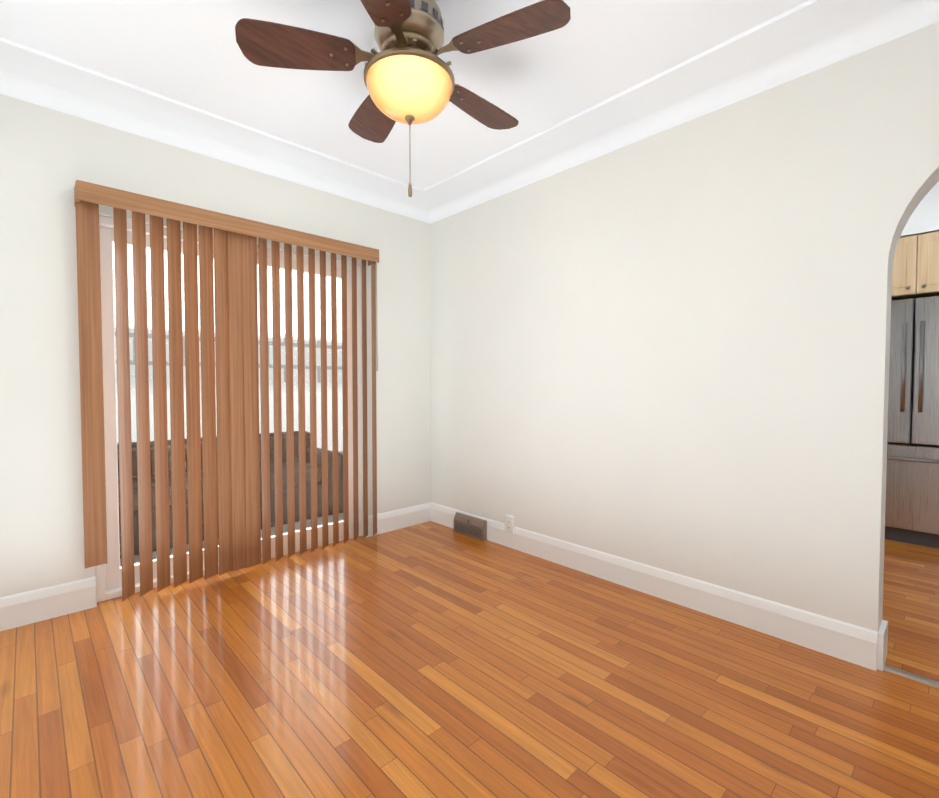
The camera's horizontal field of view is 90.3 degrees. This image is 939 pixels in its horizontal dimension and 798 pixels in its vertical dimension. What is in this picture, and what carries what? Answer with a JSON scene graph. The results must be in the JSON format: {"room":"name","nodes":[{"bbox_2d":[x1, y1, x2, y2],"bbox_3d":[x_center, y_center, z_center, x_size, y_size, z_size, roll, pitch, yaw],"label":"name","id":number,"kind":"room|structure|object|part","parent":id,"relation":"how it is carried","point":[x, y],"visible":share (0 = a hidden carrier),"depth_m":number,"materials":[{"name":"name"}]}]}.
{"room":"empty dining room","nodes":[
{"label":"empty dining room","id":0,"kind":"room"},
{"bbox_2d":[0,94,430,596],"bbox_3d":[-1.516,-0.217,2.796,3.470,2.500,0.160,-2,2,-43],"label":"wall","id":1,"kind":"structure","parent":0,"point":[42,159],"depth_m":2.29,"materials":[{"name":"paint"}]},
{"bbox_2d":[0,576,96,630],"bbox_3d":[-2.241,0.983,2.021,0.980,0.150,0.018,-2,2,-43],"label":"baseboard","id":2,"kind":"structure","parent":1,"relation":"attached to","point":[30,607],"depth_m":2.23,"materials":[{"name":"white"}]},
{"bbox_2d":[0,69,427,221],"bbox_3d":[-1.436,-1.425,2.675,2.970,0.077,0.069,-2,2,-43],"label":"crown molding","id":3,"kind":"structure","parent":1,"relation":"attached to","point":[13,85],"depth_m":2.57,"materials":[{"name":"paint"}]},
{"bbox_2d":[95,215,361,601],"bbox_3d":[-1.380,0.040,2.922,1.550,1.980,0.105,-2,2,-43],"label":"window","id":4,"kind":"structure","parent":1,"relation":"in","point":[104,222],"depth_m":3.09,"materials":[{"name":"white plastic"}]},
{"bbox_3d":[-1.931,0.055,2.410,0.045,1.980,0.090,-2,2,-43],"label":"frame","id":5,"kind":"part","parent":4,"relation":"part of","materials":[{"name":"white plastic"}]},
{"bbox_2d":[99,227,218,589],"bbox_3d":[-1.677,0.052,2.682,0.698,1.900,0.035,-2,2,-43],"label":"door frame","id":6,"kind":"structure","parent":4,"relation":"attached to","point":[110,424],"depth_m":2.46,"materials":[{"name":"white plastic"}]},
{"bbox_3d":[-1.653,-0.866,2.676,0.632,0.065,0.035,-2,2,-43],"label":"top fixed window rail","id":7,"kind":"part","parent":6,"relation":"part of","materials":[{"name":"white"}]},
{"bbox_3d":[-1.653,0.951,2.732,0.632,0.100,0.035,-2,2,-43],"label":"fixed window rail","id":8,"kind":"part","parent":6,"relation":"part of","materials":[{"name":"white"}]},
{"bbox_3d":[-1.653,0.034,2.704,0.632,1.735,0.006,-2,2,-43],"label":"fixed glass","id":9,"kind":"part","parent":4,"relation":"part of","materials":[{"name":"clear glass"}]},
{"bbox_2d":[74,180,378,601],"bbox_3d":[-1.266,-0.017,2.820,1.669,2.050,0.156,-2,2,-43],"label":"vertical blind","id":10,"kind":"object","parent":4,"relation":"attached to","point":[233,404],"visible":1,"depth_m":2.64,"materials":[{"name":"brown wood"}]},
{"bbox_3d":[-1.118,0.020,3.153,0.632,1.735,0.006,-2,2,-43],"label":"slider glass","id":11,"kind":"part","parent":4,"relation":"part of","materials":[{"name":"clear glass"}]},
{"bbox_2d":[257,254,353,554],"bbox_3d":[-1.095,0.037,3.176,0.698,1.900,0.036,-2,2,-43],"label":"window","id":12,"kind":"structure","parent":4,"relation":"attached to","point":[350,394],"depth_m":3.35,"materials":[{"name":"white plastic"}]},
{"bbox_3d":[-1.118,-0.880,3.125,0.632,0.065,0.036,-2,2,-43],"label":"slider rail","id":13,"kind":"part","parent":12,"relation":"part of","materials":[{"name":"white"}]},
{"bbox_3d":[-1.118,0.937,3.181,0.632,0.100,0.036,-2,2,-43],"label":"sliding window rail","id":14,"kind":"part","parent":12,"relation":"part of","materials":[{"name":"white"}]},
{"bbox_3d":[-0.839,0.023,3.446,0.045,1.980,0.090,-2,2,-43],"label":"frame","id":15,"kind":"part","parent":4,"relation":"part of","materials":[{"name":"white plastic"}]},
{"bbox_2d":[106,533,353,599],"bbox_3d":[-1.385,1.011,2.958,1.460,0.035,0.090,-2,2,-43],"label":"sill","id":16,"kind":"structure","parent":1,"relation":"attached to","point":[113,593],"depth_m":2.63,"materials":[{"name":"white plastic"}]},
{"bbox_2d":[366,502,430,536],"bbox_3d":[-0.537,0.933,3.638,0.620,0.150,0.018,-2,2,-43],"label":"baseboard","id":17,"kind":"structure","parent":1,"relation":"attached to","point":[389,521],"depth_m":3.63,"materials":[{"name":"white"}]},
{"bbox_2d":[0,0,909,209],"bbox_3d":[0.959,-1.498,2.168,6.250,0.100,4.420,-2,2,-43],"label":"ceiling","id":18,"kind":"structure","parent":0,"point":[590,53],"depth_m":2.05,"materials":[{"name":"paint"}]},
{"bbox_2d":[235,0,570,196],"bbox_3d":[-0.190,-1.073,1.670,1.058,0.718,1.083,-2,2,-43],"label":"ceiling fan","id":19,"kind":"object","parent":18,"relation":"hanging from","point":[409,79],"visible":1,"depth_m":1.55,"materials":[{"name":"brown wood"}]},
{"bbox_3d":[-0.580,-1.174,1.569,0.357,0.041,0.288,-2,2,-43],"label":"blade","id":20,"kind":"part","parent":19,"relation":"part of","materials":[{"name":"brown wood"}]},
{"bbox_3d":[-0.384,-1.187,1.968,0.213,0.041,0.378,-2,2,-43],"label":"blade","id":21,"kind":"part","parent":19,"relation":"part of","materials":[{"name":"brown wood"}]},
{"bbox_3d":[-0.254,-1.165,1.264,0.343,0.041,0.312,-2,2,-43],"label":"blade","id":22,"kind":"part","parent":19,"relation":"part of","materials":[{"name":"brown wood"}]},
{"bbox_3d":[-0.210,-1.304,1.633,0.242,0.165,0.242,-2,2,-43],"label":"motor","id":23,"kind":"part","parent":19,"relation":"part of","materials":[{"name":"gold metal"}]},
{"bbox_3d":[-0.210,-1.050,1.641,0.300,0.118,0.300,-2,2,-43],"label":"lamp shade","id":24,"kind":"part","parent":19,"relation":"part of","materials":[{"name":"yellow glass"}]},
{"bbox_3d":[-0.210,-0.865,1.647,0.005,0.205,0.005,-2,2,-43],"label":"pull chain","id":25,"kind":"part","parent":19,"relation":"part of","materials":[{"name":"brown metal"}]},
{"bbox_3d":[0.040,-1.185,1.916,0.381,0.041,0.166,-2,2,-43],"label":"blade","id":26,"kind":"part","parent":19,"relation":"part of","materials":[{"name":"brown wood"}]},
{"bbox_3d":[0.133,-1.172,1.484,0.244,0.041,0.373,-2,2,-43],"label":"blade","id":27,"kind":"part","parent":19,"relation":"part of","materials":[{"name":"brown wood"}]},
{"bbox_2d":[0,0,822,192],"bbox_3d":[-0.049,-1.412,1.213,2.530,0.013,3.480,-2,2,-43],"label":"ceiling trim","id":28,"kind":"structure","parent":18,"relation":"attached to","point":[762,26],"depth_m":2.20,"materials":[{"name":"paint"}]},
{"bbox_2d":[900,182,938,237],"bbox_3d":[3.666,-1.317,3.158,0.650,0.324,3.000,-2,2,-43],"label":"wall","id":29,"kind":"structure","parent":18,"relation":"attached to","point":[924,218],"depth_m":3.23,"materials":[{"name":"paint"}]},
{"bbox_2d":[0,521,938,797],"bbox_3d":[0.959,1.101,2.249,6.250,0.100,4.420,-2,2,-43],"label":"floor","id":30,"kind":"structure","parent":0,"point":[430,659],"depth_m":1.70,"materials":[{"name":"brown wood"}]},
{"bbox_2d":[883,664,938,687],"bbox_3d":[1.976,1.071,1.503,0.050,0.005,0.998,-2,2,-43],"label":"threshold strip","id":31,"kind":"object","parent":30,"relation":"on","point":[912,676],"visible":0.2,"depth_m":1.79,"materials":[{"name":"silver metal"}]},
{"bbox_2d":[885,296,938,548],"bbox_3d":[3.306,0.153,3.469,0.746,1.720,0.910,-2,2,-43],"label":"fridge","id":32,"kind":"object","parent":30,"relation":"on","point":[912,497],"visible":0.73,"depth_m":3.24,"materials":[{"name":"grey metal"}]},
{"bbox_3d":[2.941,-0.197,3.425,0.058,1.010,0.448,-2,2,-43],"label":"door","id":33,"kind":"part","parent":32,"relation":"part of","materials":[{"name":"silver metal"}]},
{"bbox_3d":[3.012,-0.221,3.241,0.022,0.620,0.022,-2,2,-43],"label":"handle","id":34,"kind":"part","parent":32,"relation":"part of","materials":[{"name":"silver metal"}]},
{"bbox_3d":[3.112,0.970,3.310,0.040,0.095,0.890,-2,2,-43],"label":"kick panel","id":35,"kind":"part","parent":32,"relation":"part of","materials":[{"name":"grey"}]},
{"bbox_3d":[3.097,0.622,3.285,0.058,0.594,0.902,-2,2,-43],"label":"drawer","id":36,"kind":"part","parent":32,"relation":"part of","materials":[{"name":"silver metal"}]},
{"bbox_3d":[3.043,0.420,3.228,0.022,0.022,0.700,-2,2,-43],"label":"handle drawer","id":37,"kind":"part","parent":32,"relation":"part of","materials":[{"name":"silver metal"}]},
{"bbox_3d":[3.074,-0.218,3.175,0.022,0.620,0.022,-2,2,-43],"label":"handle","id":38,"kind":"part","parent":32,"relation":"part of","materials":[{"name":"silver metal"}]},
{"bbox_3d":[3.253,-0.187,3.095,0.058,1.010,0.448,-2,2,-43],"label":"door","id":39,"kind":"part","parent":32,"relation":"part of","materials":[{"name":"silver metal"}]},
{"bbox_2d":[430,22,938,631],"bbox_3d":[1.206,-0.202,2.333,0.160,2.500,4.260,-2,2,-43],"label":"wall","id":40,"kind":"structure","parent":0,"point":[668,350],"depth_m":2.26,"materials":[{"name":"paint"}]},
{"bbox_2d":[454,512,486,540],"bbox_3d":[0.000,0.943,3.464,0.046,0.140,0.320,-2,2,-43],"label":"air vent","id":41,"kind":"object","parent":40,"relation":"attached to","point":[470,526],"visible":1,"depth_m":3.43,"materials":[{"name":"brown"}]},
{"bbox_2d":[505,515,514,533],"bbox_3d":[0.278,0.861,3.208,0.026,0.114,0.070,-2,2,-43],"label":"electrical outlet plate","id":42,"kind":"object","parent":40,"relation":"attached to","point":[509,523],"visible":0.98,"depth_m":3.19,"materials":[{"name":"white plastic"}]},
{"bbox_2d":[431,502,877,670],"bbox_3d":[0.636,0.957,2.841,0.018,0.150,2.790,-2,2,-43],"label":"baseboard","id":43,"kind":"structure","parent":40,"relation":"attached to","point":[851,643],"depth_m":2.29,"materials":[{"name":"white"}]},
{"bbox_2d":[424,0,938,223],"bbox_3d":[1.068,-1.413,2.274,0.069,0.077,4.100,-2,2,-43],"label":"crown molding","id":44,"kind":"structure","parent":40,"relation":"attached to","point":[910,16],"depth_m":2.16,"materials":[{"name":"paint"}]},
{"bbox_2d":[877,620,887,670],"bbox_3d":[1.667,0.991,1.884,0.160,0.142,0.018,-2,2,-43],"label":"baseboard return","id":45,"kind":"object","parent":40,"relation":"attached to","point":[882,640],"visible":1,"depth_m":1.83,"materials":[{"name":"white"}]},
{"bbox_3d":[3.959,-0.238,3.470,0.160,2.500,3.320,-2,2,-43],"label":"wall","id":46,"kind":"structure","parent":0,"visible":0},
{"bbox_2d":[891,231,938,300],"bbox_3d":[3.355,-0.951,3.482,0.660,0.415,0.930,-2,2,-43],"label":"upper cabinet","id":47,"kind":"object","parent":46,"relation":"attached to","point":[915,272],"visible":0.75,"depth_m":3.28,"materials":[{"name":"brown wood"}]},
{"bbox_3d":[2.981,-0.950,3.446,0.019,0.409,0.460,-2,2,-43],"label":"door","id":48,"kind":"part","parent":47,"relation":"part of","materials":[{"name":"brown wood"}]},
{"bbox_3d":[3.301,-0.939,3.110,0.019,0.409,0.460,-2,2,-43],"label":"door","id":49,"kind":"part","parent":47,"relation":"part of","materials":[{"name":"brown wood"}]},
{"label":"outside","id":50,"kind":"structure","parent":0,"visible":0},
{"bbox_2d":[112,244,342,450],"bbox_3d":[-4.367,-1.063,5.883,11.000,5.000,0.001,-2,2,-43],"label":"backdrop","id":51,"kind":"structure","parent":50,"point":[270,354],"depth_m":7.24,"materials":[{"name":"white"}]},
{"bbox_2d":[120,451,342,565],"bbox_3d":[-2.976,1.052,4.483,8.000,0.100,4.240,-2,2,-43],"label":"deck","id":52,"kind":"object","parent":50,"point":[285,528],"depth_m":3.70,"materials":[{"name":"grey"}]},
{"bbox_2d":[117,431,342,557],"bbox_3d":[-2.179,0.686,3.704,2.200,0.680,0.850,-2,2,-43],"label":"outdoor sofa","id":53,"kind":"object","parent":52,"relation":"on","point":[284,483],"depth_m":3.77,"materials":[{"name":"brown fabric"}]},
{"bbox_2d":[117,447,137,479],"bbox_3d":[-2.683,0.496,3.378,0.577,0.240,0.180,-2,2,-43],"label":"cushion","id":54,"kind":"object","parent":53,"relation":"on","point":[134,457],"depth_m":3.45,"materials":[{"name":"brown fabric"}]},
{"bbox_3d":[-2.532,0.670,3.223,0.577,0.160,0.620,-2,2,-43],"label":"seat","id":55,"kind":"part","parent":53,"relation":"part of","materials":[{"name":"grey"}]},
{"bbox_2d":[150,441,216,475],"bbox_3d":[-2.258,0.483,3.781,0.577,0.240,0.180,-2,2,-43],"label":"cushion","id":56,"kind":"object","parent":53,"relation":"on","point":[152,444],"depth_m":3.61,"materials":[{"name":"brown fabric"}]},
{"bbox_3d":[-2.107,0.658,3.627,0.577,0.160,0.620,-2,2,-43],"label":"seat","id":57,"kind":"part","parent":53,"relation":"part of","materials":[{"name":"grey"}]},
{"bbox_2d":[259,436,298,463],"bbox_3d":[-1.833,0.471,4.185,0.577,0.240,0.180,-2,2,-43],"label":"cushion","id":58,"kind":"object","parent":53,"relation":"on","point":[284,443],"depth_m":4.22,"materials":[{"name":"brown fabric"}]},
{"bbox_3d":[-1.681,0.645,4.031,0.577,0.160,0.620,-2,2,-43],"label":"seat","id":59,"kind":"part","parent":53,"relation":"part of","materials":[{"name":"grey"}]},
{"bbox_3d":[-1.461,0.625,4.384,0.220,0.320,0.850,-2,2,-43],"label":"arm","id":60,"kind":"part","parent":53,"relation":"part of"}
]}

